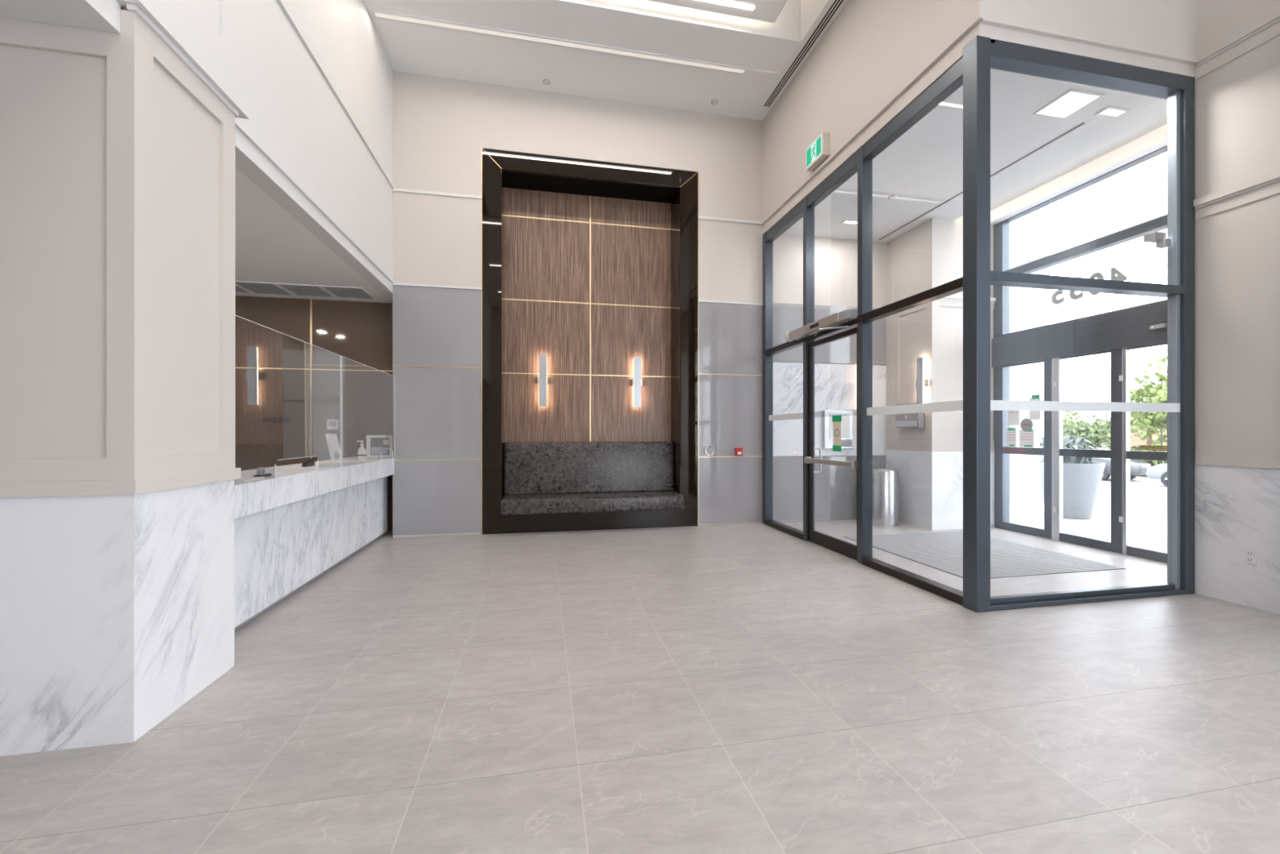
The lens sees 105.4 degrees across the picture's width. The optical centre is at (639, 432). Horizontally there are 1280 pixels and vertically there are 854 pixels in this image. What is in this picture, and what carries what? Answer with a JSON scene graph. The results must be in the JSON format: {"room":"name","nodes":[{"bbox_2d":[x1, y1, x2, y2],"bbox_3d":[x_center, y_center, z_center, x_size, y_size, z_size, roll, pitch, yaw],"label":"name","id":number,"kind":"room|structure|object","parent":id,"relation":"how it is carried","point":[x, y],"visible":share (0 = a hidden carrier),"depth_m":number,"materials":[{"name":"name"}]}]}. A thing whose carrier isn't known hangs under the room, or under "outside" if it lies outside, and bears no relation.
{"room":"lobby","nodes":[
{"label":"lobby","id":0,"kind":"room"},
{"bbox_2d":[0,0,120,33],"bbox_3d":[-2.715,-3.193,-1.881,2.534,2.973,7.584,0,0,-11],"label":"wall","id":1,"kind":"structure","parent":0,"point":[104,15],"depth_m":1.99,"materials":[{"name":"white paint"}]},
{"bbox_2d":[115,0,249,119],"bbox_3d":[-2.292,-1.840,2.449,0.173,0.060,0.795,0,0,-11],"label":"trim","id":2,"kind":"structure","parent":1,"relation":"attached to","point":[142,8],"depth_m":2.35,"materials":[{"name":"white paint"}]},
{"bbox_2d":[0,7,235,481],"bbox_3d":[-3.509,-0.770,2.188,2.583,2.200,0.705,0,0,-11],"label":"wall pier","id":3,"kind":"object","parent":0,"point":[117,161],"visible":0.8,"depth_m":2.09,"materials":[{"name":"paint"}]},
{"bbox_2d":[0,467,240,497],"bbox_3d":[-3.505,0.233,2.198,2.595,0.062,0.747,0,0,-11],"label":"trim","id":4,"kind":"structure","parent":3,"relation":"attached to","point":[96,487],"depth_m":2.07,"materials":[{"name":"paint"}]},
{"bbox_2d":[133,479,234,741],"bbox_3d":[-2.255,0.797,2.442,0.016,1.066,0.702,0,0,-11],"label":"cladding","id":5,"kind":"object","parent":3,"relation":"attached to","point":[184,537],"visible":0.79,"depth_m":2.37,"materials":[{"name":"stone"}]},
{"bbox_2d":[146,0,392,295],"bbox_3d":[-2.804,-3.225,4.176,0.150,2.910,4.325,0,0,-11],"label":"wall","id":6,"kind":"structure","parent":0,"point":[252,47],"depth_m":4.04,"materials":[{"name":"white paint"}]},
{"bbox_2d":[235,117,394,283],"bbox_3d":[-2.776,-1.903,4.470,0.022,0.035,3.480,0,0,-11],"label":"trim","id":7,"kind":"structure","parent":6,"relation":"attached to","point":[238,125],"depth_m":3.79,"materials":[{"name":"white paint"}]},
{"bbox_2d":[276,0,394,188],"bbox_3d":[-2.706,-3.100,4.125,0.022,0.040,4.185,0,0,-11],"label":"trim","id":8,"kind":"structure","parent":6,"relation":"attached to","point":[282,3],"depth_m":4.29,"materials":[{"name":"white paint"}]},
{"bbox_2d":[367,0,830,75],"bbox_3d":[-0.304,-4.567,4.399,4.820,0.026,2.745,0,0,-11],"label":"trim","id":9,"kind":"structure","parent":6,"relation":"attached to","point":[826,3],"depth_m":5.65,"materials":[{"name":"white paint"}]},
{"bbox_2d":[235,295,392,530],"bbox_3d":[-4.444,-0.270,6.496,2.450,3.200,0.110,0,0,-11],"label":"wall","id":10,"kind":"structure","parent":0,"point":[277,375],"depth_m":6.46,"materials":[{"name":"brown wood"}]},
{"bbox_2d":[262,417,290,422],"bbox_3d":[-4.752,-0.172,6.377,0.320,0.065,0.019,0,0,-11],"label":"name plate","id":11,"kind":"object","parent":10,"relation":"attached to","point":[264,419],"visible":1,"depth_m":6.37,"materials":[{"name":"grey"}]},
{"bbox_2d":[326,419,338,429],"bbox_3d":[-4.094,-0.110,6.503,0.140,0.140,0.032,0,0,-11],"label":"thermostat","id":12,"kind":"object","parent":10,"relation":"attached to","point":[331,424],"visible":1,"depth_m":6.49,"materials":[{"name":"white plastic"}]},
{"bbox_2d":[235,167,392,302],"bbox_3d":[-4.005,-1.820,4.544,2.540,0.100,4.110,0,0,-11],"label":"ceiling","id":13,"kind":"structure","parent":0,"point":[272,246],"depth_m":4.79,"materials":[{"name":"white paint"}]},
{"bbox_2d":[235,284,253,293],"bbox_3d":[-5.057,-1.762,5.867,0.460,0.015,0.520,0,0,-11],"label":"ceiling vent","id":14,"kind":"object","parent":13,"relation":"in","point":[237,289],"visible":0.23,"depth_m":6.05,"materials":[{"name":"white plastic"}]},
{"bbox_2d":[235,280,295,296],"bbox_3d":[-4.591,-1.762,5.961,0.460,0.015,0.520,0,0,-11],"label":"ceiling vent","id":15,"kind":"object","parent":13,"relation":"in","point":[255,287],"visible":0.91,"depth_m":5.94,"materials":[{"name":"white plastic"}]},
{"bbox_2d":[275,282,336,297],"bbox_3d":[-4.126,-1.762,6.055,0.460,0.015,0.520,0,0,-11],"label":"ceiling vent","id":16,"kind":"object","parent":13,"relation":"in","point":[299,290],"visible":1,"depth_m":6.02,"materials":[{"name":"white plastic"}]},
{"bbox_2d":[320,284,376,299],"bbox_3d":[-3.660,-1.762,6.149,0.460,0.015,0.520,0,0,-11],"label":"ceiling vent","id":17,"kind":"object","parent":13,"relation":"in","point":[344,292],"visible":1,"depth_m":6.12,"materials":[{"name":"white plastic"}]},
{"bbox_2d":[363,0,848,120],"bbox_3d":[0.434,-4.894,0.883,9.800,0.652,12.060,0,0,-11],"label":"ceiling","id":18,"kind":"structure","parent":0,"point":[641,25],"depth_m":5.78,"materials":[{"name":"white paint"}]},
{"bbox_2d":[372,11,746,74],"bbox_3d":[-0.789,-4.568,5.747,4.320,0.024,0.085,0,0,-11],"label":"recessed light","id":19,"kind":"object","parent":18,"relation":"in","point":[381,15],"visible":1,"depth_m":5.70,"materials":[{"name":"grey plastic"}]},
{"bbox_2d":[646,0,787,22],"bbox_3d":[-0.027,-4.656,3.871,3.675,0.088,2.600,0,0,-11],"label":"raft","id":20,"kind":"object","parent":18,"relation":"hanging from","point":[766,11],"visible":1,"depth_m":5.29,"materials":[{"name":"white paint"}]},
{"bbox_2d":[762,0,845,107],"bbox_3d":[2.164,-4.575,4.909,0.120,0.009,3.970,0,0,-11],"label":"ceiling vent","id":21,"kind":"object","parent":18,"relation":"in","point":[835,6],"visible":1,"depth_m":5.83,"materials":[{"name":"grey metal"}]},
{"bbox_2d":[392,71,886,537],"bbox_3d":[0.362,-1.675,6.945,7.150,6.010,0.146,0,0,-11],"label":"wall","id":22,"kind":"structure","parent":0,"point":[442,126],"depth_m":6.78,"materials":[{"name":"paint"}]},
{"bbox_2d":[391,187,481,199],"bbox_3d":[-2.598,-3.072,6.271,1.081,0.035,0.020,0,0,-11],"label":"trim","id":23,"kind":"structure","parent":22,"relation":"attached to","point":[403,190],"depth_m":6.26,"materials":[{"name":"white paint"}]},
{"bbox_2d":[391,282,481,289],"bbox_3d":[-2.598,-1.883,6.272,1.081,0.025,0.018,0,0,-11],"label":"trim","id":24,"kind":"structure","parent":22,"relation":"attached to","point":[394,283],"depth_m":6.26,"materials":[{"name":"white paint"}]},
{"bbox_2d":[482,148,697,534],"bbox_3d":[-0.669,-1.195,6.923,2.951,5.050,0.501,0,0,-11],"label":"surround","id":25,"kind":"object","parent":22,"relation":"attached to","point":[501,170],"visible":0.91,"depth_m":6.74,"materials":[{"name":"black metal"}]},
{"bbox_2d":[704,444,715,456],"bbox_3d":[1.000,0.255,6.991,0.156,0.156,0.028,0,0,-11],"label":"disc","id":26,"kind":"object","parent":22,"relation":"attached to","point":[709,450],"visible":1,"depth_m":6.98,"materials":[{"name":"silver metal"}]},
{"bbox_2d":[697,216,761,224],"bbox_3d":[1.315,-3.072,7.058,0.986,0.035,0.020,0,0,-11],"label":"trim","id":27,"kind":"structure","parent":22,"relation":"attached to","point":[699,217],"depth_m":7.04,"materials":[{"name":"white paint"}]},
{"bbox_2d":[697,299,763,305],"bbox_3d":[1.315,-1.883,7.059,0.986,0.025,0.018,0,0,-11],"label":"trim","id":28,"kind":"structure","parent":22,"relation":"attached to","point":[699,300],"depth_m":7.05,"materials":[{"name":"white paint"}]},
{"bbox_2d":[822,409,853,448],"bbox_3d":[2.994,-0.050,7.373,0.480,0.580,0.066,0,0,-11],"label":"intercom","id":29,"kind":"object","parent":22,"relation":"attached to","point":[846,423],"visible":0.91,"depth_m":7.35,"materials":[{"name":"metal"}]},
{"bbox_2d":[0,520,1279,853],"bbox_3d":[0.788,1.380,1.332,10.670,0.100,12.700,0,0,-11],"label":"floor","id":30,"kind":"structure","parent":0,"point":[748,688],"depth_m":2.21,"materials":[{"name":"tile"}]},
{"bbox_2d":[0,494,133,755],"bbox_3d":[-3.512,0.797,2.189,2.578,1.066,0.702,0,0,-11],"label":"cladding","id":31,"kind":"structure","parent":30,"relation":"on","point":[67,562],"depth_m":2.05,"materials":[{"name":"stone"}]},
{"bbox_2d":[234,456,394,631],"bbox_3d":[-3.122,0.823,4.666,0.620,1.015,3.980,0,0,-11],"label":"reception desk","id":32,"kind":"object","parent":30,"relation":"on","point":[293,527],"depth_m":4.00,"materials":[{"name":"stone"}]},
{"bbox_2d":[234,476,264,482],"bbox_3d":[-2.635,0.307,3.208,0.180,0.014,0.230,0,0,-11],"label":"pad","id":33,"kind":"object","parent":32,"relation":"on","point":[242,479],"visible":0.64,"depth_m":3.18,"materials":[{"name":"white paper"}]},
{"bbox_2d":[253,466,271,476],"bbox_3d":[-2.689,0.279,3.478,0.040,0.071,0.160,0,0,-11],"label":"tape dispenser","id":34,"kind":"object","parent":32,"relation":"on","point":[260,472],"visible":0.94,"depth_m":3.44,"materials":[{"name":"black plastic"}]},
{"bbox_2d":[235,315,342,478],"bbox_3d":[-2.669,-0.197,3.635,0.201,1.023,1.680,0,0,-11],"label":"shield","id":35,"kind":"object","parent":32,"relation":"on","point":[235,315],"visible":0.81,"depth_m":4.19,"materials":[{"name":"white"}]},
{"bbox_2d":[234,456,394,519],"bbox_3d":[-3.122,0.420,4.666,0.620,0.210,3.980,0,0,-11],"label":"countertop","id":36,"kind":"structure","parent":32,"relation":"on","point":[295,482],"depth_m":3.90,"materials":[{"name":"stone"}]},
{"bbox_2d":[301,460,355,465],"bbox_3d":[-3.224,0.310,5.074,0.280,0.008,0.580,0,0,-11],"label":"paper stack","id":37,"kind":"object","parent":32,"relation":"on","point":[327,462],"visible":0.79,"depth_m":5.03,"materials":[{"name":"white paper"}]},
{"bbox_2d":[325,433,343,462],"bbox_3d":[-3.119,0.161,4.982,0.170,0.302,0.010,0,0,-11],"label":"tent card","id":38,"kind":"object","parent":37,"relation":"on","point":[334,448],"visible":0.86,"depth_m":4.98,"materials":[{"name":"white paper"}]},
{"bbox_2d":[356,440,366,460],"bbox_3d":[-3.154,0.201,5.536,0.087,0.228,0.087,0,0,32],"label":"hand sanitizer","id":39,"kind":"object","parent":32,"relation":"on","point":[362,452],"visible":0.97,"depth_m":5.51,"materials":[{"name":"white plastic"}]},
{"bbox_2d":[357,445,366,460],"bbox_3d":[-3.154,0.230,5.536,0.086,0.170,0.086,0,0,-11],"label":"bottle","id":40,"kind":"object","parent":39,"relation":"on","point":[362,452],"depth_m":5.50,"materials":[{"name":"white plastic"}]},
{"bbox_2d":[341,355,395,466],"bbox_3d":[-3.002,-0.197,5.287,0.201,1.023,1.650,0,0,-11],"label":"shield","id":41,"kind":"object","parent":32,"relation":"on","point":[341,356],"visible":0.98,"depth_m":4.50,"materials":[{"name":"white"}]},
{"bbox_2d":[366,435,391,457],"bbox_3d":[-3.289,0.170,6.154,0.300,0.280,0.016,0,0,-11],"label":"stand","id":42,"kind":"object","parent":32,"relation":"on","point":[375,444],"visible":0.94,"depth_m":6.15,"materials":[{"name":"white plastic"}]},
{"bbox_2d":[370,437,389,454],"bbox_3d":[-3.279,0.170,6.153,0.220,0.220,0.004,0,0,-11],"label":"print","id":43,"kind":"object","parent":42,"relation":"attached to","point":[378,445],"depth_m":6.15,"materials":[{"name":"grey paper"}]},
{"bbox_2d":[371,447,388,453],"bbox_3d":[-3.278,0.225,6.151,0.200,0.090,0.003,0,0,-11],"label":"picture","id":44,"kind":"object","parent":42,"relation":"attached to","point":[374,450],"depth_m":6.15},
{"bbox_2d":[500,441,684,515],"bbox_3d":[-0.654,0.730,6.805,2.434,1.200,0.720,0,0,-11],"label":"banquette","id":45,"kind":"object","parent":30,"relation":"on","point":[540,477],"visible":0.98,"depth_m":6.87,"materials":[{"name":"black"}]},
{"bbox_2d":[872,468,898,526],"bbox_3d":[3.531,0.934,7.137,0.450,0.792,0.450,0,0,-11],"label":"trash can","id":46,"kind":"object","parent":30,"relation":"on","point":[885,481],"visible":0.77,"depth_m":6.93,"materials":[{"name":"metal"}]},
{"bbox_2d":[843,530,1125,577],"bbox_3d":[3.674,1.326,5.513,1.820,0.008,1.880,0,0,-11],"label":"floor mat","id":47,"kind":"object","parent":30,"relation":"on","point":[943,551],"visible":0.78,"depth_m":5.26,"materials":[{"name":"grey"}]},
{"bbox_2d":[762,0,995,234],"bbox_3d":[2.213,-3.795,5.474,0.140,1.770,3.760,0,0,-11],"label":"wall header","id":48,"kind":"structure","parent":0,"point":[872,49],"depth_m":5.08,"materials":[{"name":"paint"}]},
{"bbox_2d":[805,132,829,171],"bbox_3d":[2.056,-3.252,5.662,0.094,0.255,0.360,0,0,-11],"label":"exit sign","id":49,"kind":"object","parent":48,"relation":"attached to","point":[818,151],"visible":1,"depth_m":5.59,"materials":[{"name":"green plastic"}]},
{"bbox_2d":[762,56,963,605],"bbox_3d":[2.201,-0.790,5.472,0.126,4.240,3.520,0,0,-11],"label":"frame","id":50,"kind":"structure","parent":48,"relation":"in","point":[861,162],"depth_m":4.96,"materials":[{"name":"grey metal"}]},
{"bbox_2d":[784,309,857,342],"bbox_3d":[2.026,-1.199,5.615,0.172,0.172,1.250,0,0,-11],"label":"operator","id":51,"kind":"object","parent":50,"relation":"attached to","point":[831,322],"visible":1,"depth_m":5.39,"materials":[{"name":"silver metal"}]},
{"bbox_2d":[804,326,857,560],"bbox_3d":[2.187,0.113,5.516,0.196,2.425,0.995,0,0,-11],"label":"door","id":52,"kind":"structure","parent":50,"relation":"attached to","point":[846,548],"depth_m":5.68,"materials":[{"name":"grey metal"}]},
{"bbox_2d":[831,414,841,451],"bbox_3d":[2.194,0.005,5.437,0.004,0.400,0.175,0,0,-11],"label":"notice","id":53,"kind":"object","parent":52,"relation":"attached to","point":[837,420],"visible":1,"depth_m":5.43,"materials":[{"name":"beige paper"}]},
{"bbox_2d":[760,13,982,225],"bbox_3d":[2.147,-3.064,5.374,0.030,0.032,3.650,0,0,-11],"label":"trim","id":54,"kind":"structure","parent":48,"relation":"attached to","point":[978,18],"depth_m":4.51,"materials":[{"name":"paint"}]},
{"bbox_2d":[886,216,993,440],"bbox_3d":[4.425,-0.860,7.307,1.060,4.380,1.040,0,0,-11],"label":"wall","id":55,"kind":"structure","parent":0,"point":[929,255],"depth_m":6.80,"materials":[{"name":"paint"}]},
{"bbox_2d":[895,402,924,427],"bbox_3d":[3.871,-0.245,7.022,0.111,0.350,0.440,0,0,-11],"label":"wall dispenser","id":56,"kind":"object","parent":55,"relation":"attached to","point":[908,420],"visible":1,"depth_m":6.94,"materials":[{"name":"grey plastic"}]},
{"bbox_2d":[895,420,916,426],"bbox_3d":[3.823,-0.130,7.017,0.015,0.080,0.410,0,0,-11],"label":"tray","id":57,"kind":"object","parent":56,"relation":"on","point":[898,423],"depth_m":7.01,"materials":[{"name":"silver metal"}]},
{"bbox_2d":[915,356,928,403],"bbox_3d":[3.938,-0.690,6.811,0.090,0.720,0.164,0,0,-11],"label":"wall sconce","id":58,"kind":"object","parent":55,"relation":"attached to","point":[921,382],"visible":0.8,"depth_m":6.77,"materials":[{"name":"grey"}]},
{"bbox_2d":[885,449,994,529],"bbox_3d":[4.402,0.795,7.221,1.020,1.070,0.920,0,0,-11],"label":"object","id":59,"kind":"structure","parent":55,"relation":"attached to","point":[931,483],"depth_m":6.77,"materials":[{"name":"stone"}]},
{"bbox_2d":[885,299,994,451],"bbox_3d":[4.404,-0.795,7.224,1.014,2.110,0.914,0,0,-11],"label":"trim","id":60,"kind":"structure","parent":55,"relation":"attached to","point":[932,443],"depth_m":6.79,"materials":[{"name":"paint"}]},
{"bbox_2d":[938,294,995,302],"bbox_3d":[4.394,-1.860,7.209,1.040,0.070,0.940,0,0,-11],"label":"trim","id":61,"kind":"structure","parent":55,"relation":"attached to","point":[957,298],"depth_m":6.73,"materials":[{"name":"white paint"}]},
{"bbox_2d":[991,145,1167,528],"bbox_3d":[5.296,-0.835,5.636,0.172,4.330,2.580,0,0,-11],"label":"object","id":62,"kind":"structure","parent":55,"relation":"in","point":[1128,327],"depth_m":6.08,"materials":[{"name":"grey"}]},
{"bbox_2d":[1002,359,1051,538],"bbox_3d":[5.103,0.203,6.434,0.045,2.255,0.658,0,0,-11],"label":"door","id":63,"kind":"structure","parent":62,"relation":"attached to","point":[1046,451],"depth_m":6.17,"materials":[{"name":"grey metal"}]},
{"bbox_2d":[1006,427,1016,446],"bbox_3d":[5.055,0.060,6.643,0.003,0.260,0.150,0,0,-11],"label":"notice","id":64,"kind":"object","parent":63,"relation":"attached to","point":[1011,432],"visible":1,"depth_m":6.63,"materials":[{"name":"white paper"}]},
{"bbox_2d":[1008,410,1019,425],"bbox_3d":[5.062,-0.235,6.609,0.002,0.270,0.160,0,0,-11],"label":"notice","id":65,"kind":"object","parent":63,"relation":"attached to","point":[1013,415],"visible":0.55,"depth_m":6.61,"materials":[{"name":"white paper"}]},
{"bbox_2d":[1003,447,1025,453],"bbox_3d":[5.049,0.237,6.586,0.002,0.065,0.320,0,0,-11],"label":"sticker","id":66,"kind":"object","parent":63,"relation":"attached to","point":[1005,449],"visible":1,"depth_m":6.58,"materials":[{"name":"red plastic"}]},
{"bbox_2d":[1020,417,1032,431],"bbox_3d":[5.094,-0.105,6.432,0.002,0.170,0.170,0,0,-11],"label":"round sticker","id":67,"kind":"object","parent":63,"relation":"attached to","point":[1026,424],"visible":1,"depth_m":6.43,"materials":[{"name":"grey"}]},
{"bbox_2d":[1019,428,1034,447],"bbox_3d":[5.098,0.070,6.432,0.003,0.240,0.200,0,0,-11],"label":"notice","id":68,"kind":"object","parent":63,"relation":"attached to","point":[1026,437],"visible":1,"depth_m":6.42,"materials":[{"name":"white paper"}]},
{"bbox_2d":[1029,394,1040,419],"bbox_3d":[5.119,-0.330,6.324,0.003,0.320,0.140,0,0,-11],"label":"notice","id":69,"kind":"object","parent":63,"relation":"attached to","point":[1033,415],"visible":0.57,"depth_m":6.32,"materials":[{"name":"white paper"}]},
{"bbox_2d":[1051,348,1122,553],"bbox_3d":[5.234,0.203,5.729,0.067,2.255,0.744,0,0,-11],"label":"door","id":70,"kind":"structure","parent":62,"relation":"attached to","point":[1058,452],"depth_m":5.65,"materials":[{"name":"grey metal"}]},
{"bbox_2d":[1051,266,1127,304],"bbox_3d":[5.279,-1.734,5.769,0.002,0.259,0.814,0,0,-11],"label":"address number","id":71,"kind":"object","parent":62,"relation":"attached to","point":[1120,277],"visible":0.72,"depth_m":5.70,"materials":[{"name":"grey plastic"}]},
{"bbox_2d":[1119,342,1167,563],"bbox_3d":[5.383,0.203,4.989,0.067,2.255,0.793,0,0,-11],"label":"door","id":72,"kind":"structure","parent":62,"relation":"attached to","point":[1127,549],"depth_m":5.32,"materials":[{"name":"grey metal"}]},
{"bbox_2d":[1134,444,1167,450],"bbox_3d":[5.397,0.155,4.942,0.004,0.050,0.659,0,0,-11],"label":"sticker","id":73,"kind":"object","parent":72,"relation":"attached to","point":[1141,446],"visible":0.34,"depth_m":5.10,"materials":[{"name":"yellow plastic"}]},
{"bbox_2d":[783,68,1167,242],"bbox_3d":[3.385,-3.000,5.761,2.290,0.100,3.580,0,0,-11],"label":"ceiling","id":74,"kind":"structure","parent":0,"point":[923,166],"depth_m":5.09,"materials":[{"name":"white paint"}]},
{"bbox_2d":[879,122,1084,239],"bbox_3d":[3.942,-2.948,6.057,0.030,0.004,2.880,0,0,-11],"label":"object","id":75,"kind":"structure","parent":74,"relation":"in","point":[1082,123],"depth_m":5.42,"materials":[{"name":"grey"}]},
{"bbox_2d":[1032,88,1104,119],"bbox_3d":[3.841,-2.945,4.384,0.360,0.010,0.340,0,0,-11],"label":"recessed light","id":76,"kind":"object","parent":74,"relation":"in","point":[1073,100],"visible":1,"depth_m":4.37,"materials":[{"name":"white plastic"}]},
{"bbox_2d":[1094,106,1131,118],"bbox_3d":[4.345,-2.945,4.486,0.250,0.010,0.120,0,0,-11],"label":"recessed light","id":77,"kind":"object","parent":74,"relation":"in","point":[1111,112],"visible":1,"depth_m":4.48,"materials":[{"name":"white plastic"}]},
{"bbox_2d":[955,110,1167,225],"bbox_3d":[4.974,-3.040,5.571,0.750,0.220,2.580,0,0,-11],"label":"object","id":78,"kind":"object","parent":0,"point":[1150,135],"visible":0.33,"depth_m":5.56,"materials":[{"name":"white paint"}]},
{"bbox_2d":[1009,502,1167,552],"bbox_3d":[3.043,1.400,25.094,3.130,0.100,72.000,0,0,-11],"label":"sidewalk","id":79,"kind":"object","parent":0,"point":[1145,532],"depth_m":7.06,"materials":[{"name":"concrete"}]},
{"bbox_2d":[1009,204,1048,504],"bbox_3d":[7.278,-2.910,10.212,0.600,8.520,2.050,0,0,-11],"label":"wall column","id":80,"kind":"structure","parent":79,"relation":"on","point":[1028,233],"depth_m":9.21,"materials":[{"name":"paint"}]},
{"bbox_2d":[1034,435,1105,519],"bbox_3d":[6.861,0.697,7.830,0.903,1.306,1.107,0,0,17],"label":"planter","id":81,"kind":"object","parent":79,"relation":"on","point":[1082,477],"visible":0.58,"depth_m":7.55,"materials":[{"name":"grey ceramic"}]},
{"bbox_2d":[995,0,1196,77],"bbox_3d":[3.659,-3.810,3.919,2.080,1.740,0.140,0,0,-11],"label":"wall","id":82,"kind":"structure","parent":0,"point":[1166,25],"depth_m":3.87,"materials":[{"name":"paint"}]},
{"bbox_2d":[963,35,1195,612],"bbox_3d":[3.529,-0.805,3.880,2.140,4.270,0.125,0,0,-11],"label":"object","id":83,"kind":"structure","parent":82,"relation":"in","point":[980,55],"depth_m":3.78,"materials":[{"name":"grey"}]},
{"bbox_2d":[1143,231,1170,248],"bbox_3d":[4.329,-1.610,4.085,0.140,0.120,0.100,0,0,-11],"label":"security camera","id":84,"kind":"object","parent":83,"relation":"attached to","point":[1159,237],"visible":1,"depth_m":4.06,"materials":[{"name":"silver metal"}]},
{"bbox_2d":[979,14,1197,66],"bbox_3d":[3.558,-3.055,3.812,2.120,0.040,0.030,0,0,-11],"label":"trim","id":85,"kind":"structure","parent":82,"relation":"attached to","point":[987,20],"depth_m":3.78,"materials":[{"name":"paint"}]},
{"bbox_2d":[1093,475,1167,519],"bbox_3d":[34.233,1.740,31.371,60.500,0.780,72.000,0,0,-11],"label":"ground","id":86,"kind":"structure","parent":0,"point":[1148,496],"depth_m":15.85,"materials":[{"name":"concrete"}]},
{"bbox_2d":[1062,411,1111,448],"bbox_3d":[25.450,0.618,28.024,2.753,3.799,2.706,0,0,36],"label":"tree","id":87,"kind":"object","parent":86,"relation":"on","point":[1080,430],"visible":0.41,"depth_m":27.59,"materials":[{"name":"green plant"}]},
{"bbox_2d":[1064,446,1151,480],"bbox_3d":[21.067,1.411,23.622,1.740,1.458,5.007,0,0,-11],"label":"car","id":88,"kind":"object","parent":86,"relation":"on","point":[1137,467],"visible":0.06,"depth_m":21.46,"materials":[{"name":"grey paint"}]},
{"bbox_2d":[1092,413,1135,449],"bbox_3d":[38.756,0.264,39.972,2.329,3.749,2.452,0,0,33],"label":"tree","id":89,"kind":"object","parent":86,"relation":"on","point":[1105,415],"visible":0.14,"depth_m":39.90,"materials":[{"name":"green plant"}]},
{"bbox_2d":[1110,419,1167,448],"bbox_3d":[44.852,0.530,34.671,6.000,3.200,16.000,0,0,-11],"label":"building","id":90,"kind":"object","parent":86,"relation":"on","point":[1134,441],"visible":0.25,"depth_m":39.84,"materials":[{"name":"beige brick"}]},
{"bbox_2d":[1129,356,1167,445],"bbox_3d":[28.362,-0.992,26.064,3.403,6.260,3.570,0,0,-11],"label":"tree","id":91,"kind":"object","parent":86,"relation":"on","point":[1153,420],"visible":0.36,"depth_m":26.30,"materials":[{"name":"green plant"}]},
{"bbox_2d":[1129,386,1167,444],"bbox_3d":[34.664,-0.560,33.133,2.976,5.398,3.215,0,0,-11],"label":"tree","id":92,"kind":"object","parent":86,"relation":"on","point":[1132,421],"visible":0.12,"depth_m":33.00,"materials":[{"name":"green plant"}]},
{"bbox_2d":[1137,443,1167,476],"bbox_3d":[25.364,1.363,23.361,2.539,1.756,0.938,0,0,-1],"label":"hedge","id":93,"kind":"object","parent":86,"relation":"on","point":[1153,463],"visible":0.09,"depth_m":23.23,"materials":[{"name":"green plant"}]},
{"bbox_2d":[1146,463,1167,486],"bbox_3d":[21.844,1.411,17.553,1.740,1.458,5.007,0,0,-11],"label":"car","id":94,"kind":"object","parent":86,"relation":"on","point":[1159,471],"visible":0.09,"depth_m":19.36,"materials":[{"name":"grey paint"}]},
{"bbox_2d":[1195,0,1279,459],"bbox_3d":[5.492,-1.675,0.080,0.200,6.010,8.390,0,0,-11],"label":"wall","id":95,"kind":"structure","parent":0,"point":[1237,91],"depth_m":3.80,"materials":[{"name":"paint"}]},
{"bbox_2d":[1193,168,1279,209],"bbox_3d":[4.654,-1.883,3.663,0.030,0.075,0.745,0,0,-11],"label":"trim","id":96,"kind":"structure","parent":95,"relation":"attached to","point":[1265,180],"depth_m":3.77,"materials":[{"name":"paint"}]},
{"bbox_2d":[1195,464,1279,613],"bbox_3d":[4.754,0.795,3.757,0.196,1.070,0.890,0,0,-11],"label":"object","id":97,"kind":"structure","parent":95,"relation":"attached to","point":[1237,508],"depth_m":3.80,"materials":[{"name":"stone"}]},
{"bbox_2d":[1195,456,1279,468],"bbox_3d":[4.668,0.228,3.666,0.026,0.065,0.745,0,0,-11],"label":"trim","id":98,"kind":"structure","parent":95,"relation":"attached to","point":[1226,461],"depth_m":3.77,"materials":[{"name":"paint"}]},
{"bbox_2d":[1195,10,1279,66],"bbox_3d":[4.655,-3.045,3.655,0.030,0.060,0.730,0,0,-11],"label":"trim","id":99,"kind":"structure","parent":95,"relation":"attached to","point":[1273,19],"depth_m":3.76,"materials":[{"name":"paint"}]},
{"bbox_2d":[1244,547,1257,564],"bbox_3d":[4.654,0.943,3.722,0.014,0.115,0.070,0,0,-11],"label":"electrical outlet","id":100,"kind":"object","parent":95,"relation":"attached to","point":[1250,555],"visible":1,"depth_m":3.72,"materials":[{"name":"white plastic"}]},
{"bbox_3d":[-0.731,-1.220,7.228,3.020,5.100,0.080,0,0,-11],"label":"wall niche","id":101,"kind":"object","parent":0,"visible":0},
{"bbox_2d":[504,187,671,442],"bbox_3d":[-0.729,-1.075,7.176,2.442,4.810,0.023,0,0,-11],"label":"wood panelling","id":102,"kind":"object","parent":101,"relation":"attached to","point":[588,278],"visible":0.83,"depth_m":7.16,"materials":[{"name":"brown wood"}]},
{"bbox_2d":[537,353,548,406],"bbox_3d":[-1.391,-0.750,6.985,0.164,0.750,0.090,0,0,-11],"label":"wall sconce","id":103,"kind":"object","parent":102,"relation":"attached to","point":[542,380],"visible":1,"depth_m":6.94,"materials":[{"name":"grey"}]},
{"bbox_2d":[631,356,643,407],"bbox_3d":[-0.043,-0.750,7.256,0.164,0.750,0.090,0,0,-11],"label":"wall sconce","id":104,"kind":"object","parent":102,"relation":"attached to","point":[638,382],"visible":1,"depth_m":7.21,"materials":[{"name":"grey"}]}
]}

